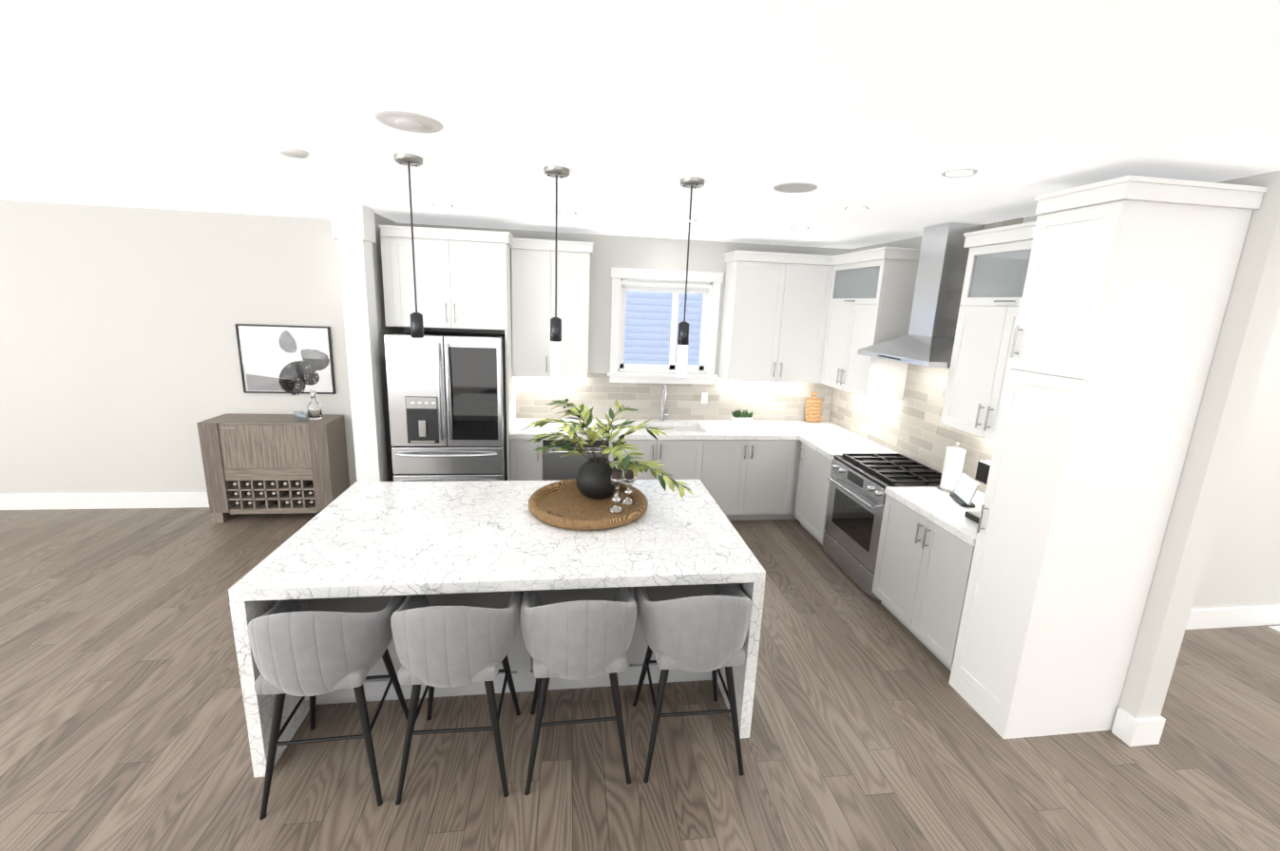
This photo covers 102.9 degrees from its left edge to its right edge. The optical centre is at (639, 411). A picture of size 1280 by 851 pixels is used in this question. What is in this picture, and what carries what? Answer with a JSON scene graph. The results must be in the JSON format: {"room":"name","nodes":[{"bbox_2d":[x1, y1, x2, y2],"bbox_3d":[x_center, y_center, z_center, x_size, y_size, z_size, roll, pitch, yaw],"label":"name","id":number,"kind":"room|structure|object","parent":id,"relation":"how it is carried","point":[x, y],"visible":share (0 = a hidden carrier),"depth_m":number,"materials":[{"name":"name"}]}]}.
{"room":"kitchen","nodes":[
{"label":"kitchen","id":0,"kind":"room"},
{"bbox_2d":[329,202,387,481],"bbox_3d":[-2.240,-0.211,4.164,0.224,2.760,0.234,1,12,-8],"label":"pilaster column","id":1,"kind":"structure","parent":0,"point":[353,229],"depth_m":4.02,"materials":[{"name":"white"}]},
{"bbox_2d":[0,507,1279,850],"bbox_3d":[1.850,1.924,1.720,17.600,0.080,9.600,1,12,-8],"label":"floor","id":2,"kind":"structure","parent":0,"point":[122,718],"depth_m":2.49,"materials":[{"name":"brown wood"}]},
{"bbox_2d":[196,413,349,523],"bbox_3d":[-3.404,0.531,4.823,1.050,0.945,0.380,1,12,-8],"label":"bar cabinet","id":3,"kind":"object","parent":2,"relation":"on","point":[271,464],"visible":1,"depth_m":4.65,"materials":[{"name":"brown wood"}]},
{"bbox_2d":[293,410,304,420],"bbox_3d":[-3.134,0.042,4.691,0.080,0.085,0.080,1,12,-8],"label":"tumbler","id":4,"kind":"object","parent":3,"relation":"on","point":[297,414],"visible":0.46,"depth_m":4.68,"materials":[{"name":"clear glass"}]},
{"bbox_2d":[298,412,308,421],"bbox_3d":[-3.079,0.049,4.670,0.080,0.085,0.080,1,12,-8],"label":"tumbler","id":5,"kind":"object","parent":3,"relation":"on","point":[301,416],"visible":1,"depth_m":4.66,"materials":[{"name":"clear glass"}]},
{"bbox_2d":[306,390,322,420],"bbox_3d":[-3.025,-0.059,4.736,0.110,0.272,0.110,1,12,-8],"label":"decanter","id":6,"kind":"object","parent":3,"relation":"on","point":[314,408],"visible":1,"depth_m":4.71,"materials":[{"name":"clear glass"}]},
{"bbox_2d":[259,648,408,820],"bbox_3d":[-1.352,1.347,2.290,0.487,0.565,0.486,1,12,-8],"label":"stool leg","id":7,"kind":"object","parent":2,"relation":"on","point":[277,733],"visible":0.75,"depth_m":2.13,"materials":[{"name":"black metal"}]},
{"bbox_2d":[247,595,406,696],"bbox_3d":[-1.331,0.892,2.150,0.532,0.399,0.502,1,12,-8],"label":"seat","id":8,"kind":"object","parent":7,"relation":"on","point":[297,649],"visible":0.83,"depth_m":1.96,"materials":[{"name":"fabric"}]},
{"bbox_2d":[383,331,507,481],"bbox_3d":[-1.681,0.191,4.691,0.910,1.800,0.925,1,12,-8],"label":"fridge","id":9,"kind":"object","parent":2,"relation":"on","point":[448,414],"visible":0.73,"depth_m":4.25,"materials":[{"name":"grey metal"}]},
{"bbox_2d":[395,654,520,805],"bbox_3d":[-0.822,1.352,2.364,0.483,0.565,0.482,1,12,-8],"label":"stool leg","id":10,"kind":"object","parent":2,"relation":"on","point":[413,712],"visible":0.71,"depth_m":2.19,"materials":[{"name":"black metal"}]},
{"bbox_2d":[390,591,523,687],"bbox_3d":[-0.795,0.898,2.223,0.530,0.399,0.501,1,12,-8],"label":"seat","id":11,"kind":"object","parent":10,"relation":"on","point":[446,646],"visible":0.96,"depth_m":2.02,"materials":[{"name":"fabric"}]},
{"bbox_2d":[228,479,765,778],"bbox_3d":[-0.644,1.054,2.939,2.286,0.920,1.271,1,12,-8],"label":"kitchen island","id":12,"kind":"object","parent":2,"relation":"on","point":[365,546],"visible":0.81,"depth_m":2.54,"materials":[{"name":"stone"}]},
{"bbox_2d":[528,478,648,531],"bbox_3d":[-0.306,0.543,3.046,0.704,0.060,0.704,1,12,-8],"label":"tray","id":13,"kind":"object","parent":12,"relation":"on","point":[566,505],"visible":0.94,"depth_m":2.98,"materials":[{"name":"wicker"}]},
{"bbox_2d":[519,399,694,499],"bbox_3d":[-0.240,0.248,3.127,1.007,0.579,1.001,1,12,-8],"label":"vase","id":14,"kind":"object","parent":13,"relation":"on","point":[593,478],"visible":1,"depth_m":3.07,"materials":[{"name":"black"}]},
{"bbox_2d":[608,469,624,514],"bbox_3d":[-0.133,0.462,2.942,0.094,0.245,0.094,1,12,-8],"label":"candle holder","id":15,"kind":"object","parent":13,"relation":"on","point":[617,478],"visible":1,"depth_m":2.92,"materials":[{"name":"clear glass"}]},
{"bbox_2d":[621,469,635,506],"bbox_3d":[-0.069,0.457,3.073,0.094,0.205,0.094,1,12,-8],"label":"candle holder","id":16,"kind":"object","parent":13,"relation":"on","point":[629,476],"visible":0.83,"depth_m":3.05,"materials":[{"name":"clear glass"}]},
{"bbox_2d":[504,327,515,480],"bbox_3d":[-1.234,0.138,4.907,0.020,1.849,0.657,1,12,-8],"label":"panel","id":17,"kind":"object","parent":2,"relation":"on","point":[510,391],"visible":0.43,"depth_m":4.63,"materials":[{"name":"white wood"}]},
{"bbox_2d":[524,672,630,795],"bbox_3d":[-0.297,1.358,2.436,0.483,0.565,0.482,1,12,-8],"label":"stool leg","id":18,"kind":"object","parent":2,"relation":"on","point":[541,690],"visible":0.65,"depth_m":2.26,"materials":[{"name":"black metal"}]},
{"bbox_2d":[520,587,636,680],"bbox_3d":[-0.276,0.904,2.295,0.530,0.399,0.501,1,12,-8],"label":"seat","id":19,"kind":"object","parent":18,"relation":"on","point":[579,640],"visible":0.98,"depth_m":2.09,"materials":[{"name":"fabric"}]},
{"bbox_2d":[509,384,859,520],"bbox_3d":[0.458,0.421,5.173,3.402,1.318,0.692,1,12,-8],"label":"base cabinet","id":20,"kind":"object","parent":2,"relation":"on","point":[745,472],"visible":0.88,"depth_m":4.96,"materials":[{"name":"grey wood"}]},
{"bbox_2d":[730,409,752,424],"bbox_3d":[1.071,0.056,5.368,0.213,0.157,0.119,1,12,-8],"label":"herb pot","id":21,"kind":"object","parent":20,"relation":"on","point":[739,417],"visible":1,"depth_m":5.34,"materials":[{"name":"white ceramic"}]},
{"bbox_2d":[804,392,821,421],"bbox_3d":[1.904,-0.044,5.583,0.180,0.328,0.083,1,12,-8],"label":"cutting board","id":22,"kind":"object","parent":20,"relation":"on","point":[813,407],"visible":0.96,"depth_m":5.57,"materials":[{"name":"brown wood"}]},
{"bbox_2d":[632,645,744,783],"bbox_3d":[0.233,1.364,2.509,0.478,0.565,0.477,1,12,-8],"label":"stool leg","id":23,"kind":"object","parent":2,"relation":"on","point":[730,693],"visible":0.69,"depth_m":2.34,"materials":[{"name":"black metal"}]},
{"bbox_2d":[633,583,752,672],"bbox_3d":[0.259,0.910,2.368,0.528,0.399,0.500,1,12,-8],"label":"seat","id":24,"kind":"object","parent":23,"relation":"on","point":[702,634],"visible":0.96,"depth_m":2.16,"materials":[{"name":"fabric"}]},
{"bbox_2d":[794,436,897,546],"bbox_3d":[1.885,0.760,4.803,0.673,0.920,0.625,1,12,-8],"label":"base cabinet","id":25,"kind":"object","parent":2,"relation":"on","point":[817,453],"visible":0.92,"depth_m":4.71,"materials":[{"name":"grey wood"}]},
{"bbox_2d":[821,453,941,600],"bbox_3d":[1.967,0.895,4.121,0.690,0.945,0.755,1,12,-8],"label":"range","id":26,"kind":"object","parent":2,"relation":"on","point":[860,483],"visible":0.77,"depth_m":4.01,"materials":[{"name":"silver metal"}]},
{"bbox_2d":[871,486,984,671],"bbox_3d":[2.082,1.075,3.357,0.673,0.920,0.812,1,12,-8],"label":"base cabinet","id":27,"kind":"object","parent":2,"relation":"on","point":[926,548],"visible":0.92,"depth_m":3.25,"materials":[{"name":"grey wood"}]},
{"bbox_2d":[936,442,966,494],"bbox_3d":[2.188,0.386,3.564,0.150,0.349,0.150,1,12,-8],"label":"paper towel","id":28,"kind":"object","parent":27,"relation":"on","point":[953,465],"visible":0.9,"depth_m":3.53,"materials":[{"name":"white paper"}]},
{"bbox_2d":[949,473,979,507],"bbox_3d":[2.138,0.519,3.367,0.080,0.167,0.230,4,12,10],"label":"smart display","id":29,"kind":"object","parent":27,"relation":"on","point":[966,487],"visible":1,"depth_m":3.34,"materials":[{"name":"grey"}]},
{"bbox_2d":[964,460,991,524],"bbox_3d":[2.221,0.468,2.984,0.410,0.431,0.275,1,12,-8],"label":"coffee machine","id":30,"kind":"object","parent":27,"relation":"on","point":[983,471],"visible":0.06,"depth_m":3.04,"materials":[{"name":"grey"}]},
{"bbox_2d":[948,175,1267,739],"bbox_3d":[2.202,0.337,2.567,0.680,2.700,0.426,1,12,-8],"label":"pantry","id":31,"kind":"object","parent":2,"relation":"on","point":[1128,284],"visible":1,"depth_m":2.40,"materials":[{"name":"white wood"}]},
{"bbox_2d":[1267,626,1279,632],"bbox_3d":[6.202,1.677,3.490,3.200,0.012,0.890,1,12,-8],"label":"rug","id":32,"kind":"object","parent":2,"relation":"on","point":[1275,628],"visible":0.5,"depth_m":3.68,"materials":[{"name":"white fabric"}]},
{"bbox_2d":[0,171,1279,728],"bbox_3d":[1.549,0.595,1.080,17.080,2.760,9.280,1,12,-8],"label":"wall","id":33,"kind":"structure","parent":0,"point":[120,369],"depth_m":4.56,"materials":[{"name":"white paint"}]},
{"bbox_2d":[234,324,335,395],"bbox_3d":[-3.331,-0.476,4.814,0.800,0.657,0.027,1,12,-8],"label":"framed art print","id":34,"kind":"object","parent":33,"relation":"attached to","point":[295,360],"visible":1,"depth_m":4.81,"materials":[{"name":"black"}]},
{"bbox_2d":[378,224,513,329],"bbox_3d":[-1.647,-1.162,4.554,1.020,0.805,0.684,1,12,-8],"label":"upper cabinet","id":35,"kind":"object","parent":33,"relation":"attached to","point":[463,278],"visible":0.96,"depth_m":4.26,"materials":[{"name":"white wood"}]},
{"bbox_2d":[510,237,593,378],"bbox_3d":[-0.835,-0.960,4.863,0.742,1.245,0.384,1,12,-8],"label":"upper cabinet","id":36,"kind":"object","parent":33,"relation":"attached to","point":[533,286],"visible":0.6,"depth_m":4.70,"materials":[{"name":"white wood"}]},
{"bbox_2d":[0,492,1279,746],"bbox_3d":[1.498,1.870,1.351,16.800,0.150,9.000,1,12,-8],"label":"baseboard","id":37,"kind":"structure","parent":33,"relation":"attached to","point":[1129,730],"depth_m":4.74,"materials":[{"name":"white wood"}]},
{"bbox_2d":[606,267,723,384],"bbox_3d":[0.249,-0.861,5.274,1.170,1.147,0.200,1,12,-8],"label":"kitchen window","id":38,"kind":"structure","parent":33,"relation":"in","point":[707,285],"depth_m":5.25,"materials":[{"name":"white wood"}]},
{"bbox_2d":[515,373,833,420],"bbox_3d":[0.433,-0.143,5.410,3.405,0.479,0.008,1,12,-8],"label":"tile backsplash","id":39,"kind":"structure","parent":33,"relation":"attached to","point":[760,401],"depth_m":5.40,"materials":[{"name":"beige tile"}]},
{"bbox_2d":[701,392,707,403],"bbox_3d":[0.688,-0.139,5.439,0.070,0.120,0.005,1,12,-8],"label":"outlet","id":40,"kind":"object","parent":39,"relation":"attached to","point":[704,397],"visible":1,"depth_m":5.44,"materials":[{"name":"white plastic"}]},
{"bbox_2d":[718,249,833,382],"bbox_3d":[1.365,-0.937,5.185,0.986,1.250,0.347,1,12,-8],"label":"upper cabinet","id":41,"kind":"object","parent":33,"relation":"attached to","point":[774,314],"depth_m":5.02,"materials":[{"name":"white wood"}]},
{"bbox_2d":[820,247,920,399],"bbox_3d":[2.071,-0.802,4.682,0.384,1.250,0.878,1,12,-8],"label":"upper cabinet","id":42,"kind":"object","parent":33,"relation":"attached to","point":[871,296],"visible":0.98,"depth_m":4.41,"materials":[{"name":"white wood"}]},
{"bbox_2d":[857,222,984,367],"bbox_3d":[2.135,-0.860,3.775,0.490,0.982,0.870,1,12,-8],"label":"range hood","id":43,"kind":"object","parent":33,"relation":"attached to","point":[927,340],"visible":0.88,"depth_m":3.68,"materials":[{"name":"silver metal"}]},
{"bbox_2d":[829,217,1023,493],"bbox_3d":[2.340,-0.486,4.109,0.008,1.839,2.867,1,12,-8],"label":"tile backsplash","id":44,"kind":"structure","parent":33,"relation":"attached to","point":[909,426],"depth_m":4.25,"materials":[{"name":"beige tile"}]},
{"bbox_2d":[940,221,1036,441],"bbox_3d":[2.293,-0.447,3.049,0.384,1.250,0.793,1,12,-8],"label":"upper cabinet","id":45,"kind":"object","parent":33,"relation":"attached to","point":[996,270],"visible":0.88,"depth_m":3.14,"materials":[{"name":"white wood"}]},
{"bbox_2d":[0,0,1279,248],"bbox_3d":[1.962,-0.862,1.129,17.600,0.100,9.600,1,12,-8],"label":"ceiling","id":46,"kind":"structure","parent":0,"point":[629,114],"depth_m":1.69,"materials":[{"name":"white paint"}]},
{"bbox_2d":[276,147,309,158],"bbox_3d":[-1.632,-1.215,2.402,0.129,0.020,0.129,-1,12,-17],"label":"recessed light","id":47,"kind":"object","parent":46,"relation":"in","point":[291,152],"depth_m":2.37,"materials":[{"name":"white"}]},
{"bbox_2d":[374,110,443,133],"bbox_3d":[-0.872,-1.089,1.934,0.239,0.012,0.239,11,15,36],"label":"recessed light","id":48,"kind":"object","parent":46,"relation":"in","point":[409,122],"depth_m":1.91,"materials":[{"name":"white"}]},
{"bbox_2d":[393,152,425,373],"bbox_3d":[-1.121,-0.704,2.531,0.128,1.030,0.128,1,12,-8],"label":"pendant light","id":49,"kind":"object","parent":46,"relation":"hanging from","point":[416,317],"visible":1,"depth_m":2.56,"materials":[{"name":"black metal"}]},
{"bbox_2d":[432,203,453,208],"bbox_3d":[-1.413,-1.481,3.667,0.140,0.006,0.166,1,12,-8],"label":"recessed light","id":50,"kind":"object","parent":46,"relation":"in","point":[445,205],"depth_m":3.68,"materials":[{"name":"white"}]},
{"bbox_2d":[543,166,569,375],"bbox_3d":[-0.435,-0.701,2.646,0.128,1.030,0.128,1,12,-8],"label":"pendant light","id":51,"kind":"object","parent":46,"relation":"hanging from","point":[557,172],"visible":1,"depth_m":2.67,"materials":[{"name":"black metal"}]},
{"bbox_2d":[557,210,576,215],"bbox_3d":[-0.539,-1.471,3.784,0.133,0.006,0.171,1,12,-8],"label":"recessed light","id":52,"kind":"object","parent":46,"relation":"in","point":[566,213],"depth_m":3.79,"materials":[{"name":"white"}]},
{"bbox_2d":[668,233,684,236],"bbox_3d":[0.333,-1.636,4.728,0.135,0.006,0.164,1,12,-8],"label":"recessed light","id":53,"kind":"object","parent":46,"relation":"in","point":[674,235],"depth_m":4.74,"materials":[{"name":"white"}]},
{"bbox_2d":[679,219,697,223],"bbox_3d":[0.366,-1.463,3.918,0.136,0.006,0.156,1,12,-8],"label":"recessed light","id":54,"kind":"object","parent":46,"relation":"in","point":[681,220],"depth_m":3.92,"materials":[{"name":"white"}]},
{"bbox_2d":[676,177,704,377],"bbox_3d":[0.251,-0.697,2.760,0.128,1.030,0.128,1,12,-8],"label":"pendant light","id":55,"kind":"object","parent":46,"relation":"hanging from","point":[684,325],"visible":1,"depth_m":2.79,"materials":[{"name":"black metal"}]},
{"bbox_2d":[773,182,818,192],"bbox_3d":[0.827,-1.191,2.720,0.229,0.006,0.229,11,15,36],"label":"ceiling speaker","id":56,"kind":"object","parent":46,"relation":"in","point":[790,187],"depth_m":2.71,"materials":[{"name":"white plastic"}]},
{"bbox_2d":[790,226,809,229],"bbox_3d":[1.262,-1.451,4.032,0.142,0.006,0.171,1,12,-8],"label":"recessed light","id":57,"kind":"object","parent":46,"relation":"in","point":[796,227],"depth_m":4.04,"materials":[{"name":"white"}]},
{"bbox_2d":[844,206,869,210],"bbox_3d":[1.351,-1.267,3.182,0.147,0.006,0.153,1,12,-8],"label":"recessed light","id":58,"kind":"object","parent":46,"relation":"in","point":[851,208],"depth_m":3.19,"materials":[{"name":"white"}]},
{"bbox_2d":[941,168,977,177],"bbox_3d":[1.440,-1.077,2.300,0.152,0.006,0.158,1,12,-8],"label":"recessed light","id":59,"kind":"object","parent":46,"relation":"in","point":[960,172],"depth_m":2.30,"materials":[{"name":"white"}]},
{"label":"outside","id":60,"kind":"structure","parent":0,"visible":0},
{"bbox_2d":[623,290,703,365],"bbox_3d":[1.163,-1.407,8.423,10.000,5.600,0.230,1,12,-8],"label":"neighbouring house","id":61,"kind":"structure","parent":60,"point":[658,314],"depth_m":8.23,"materials":[{"name":"blue"}]}
]}

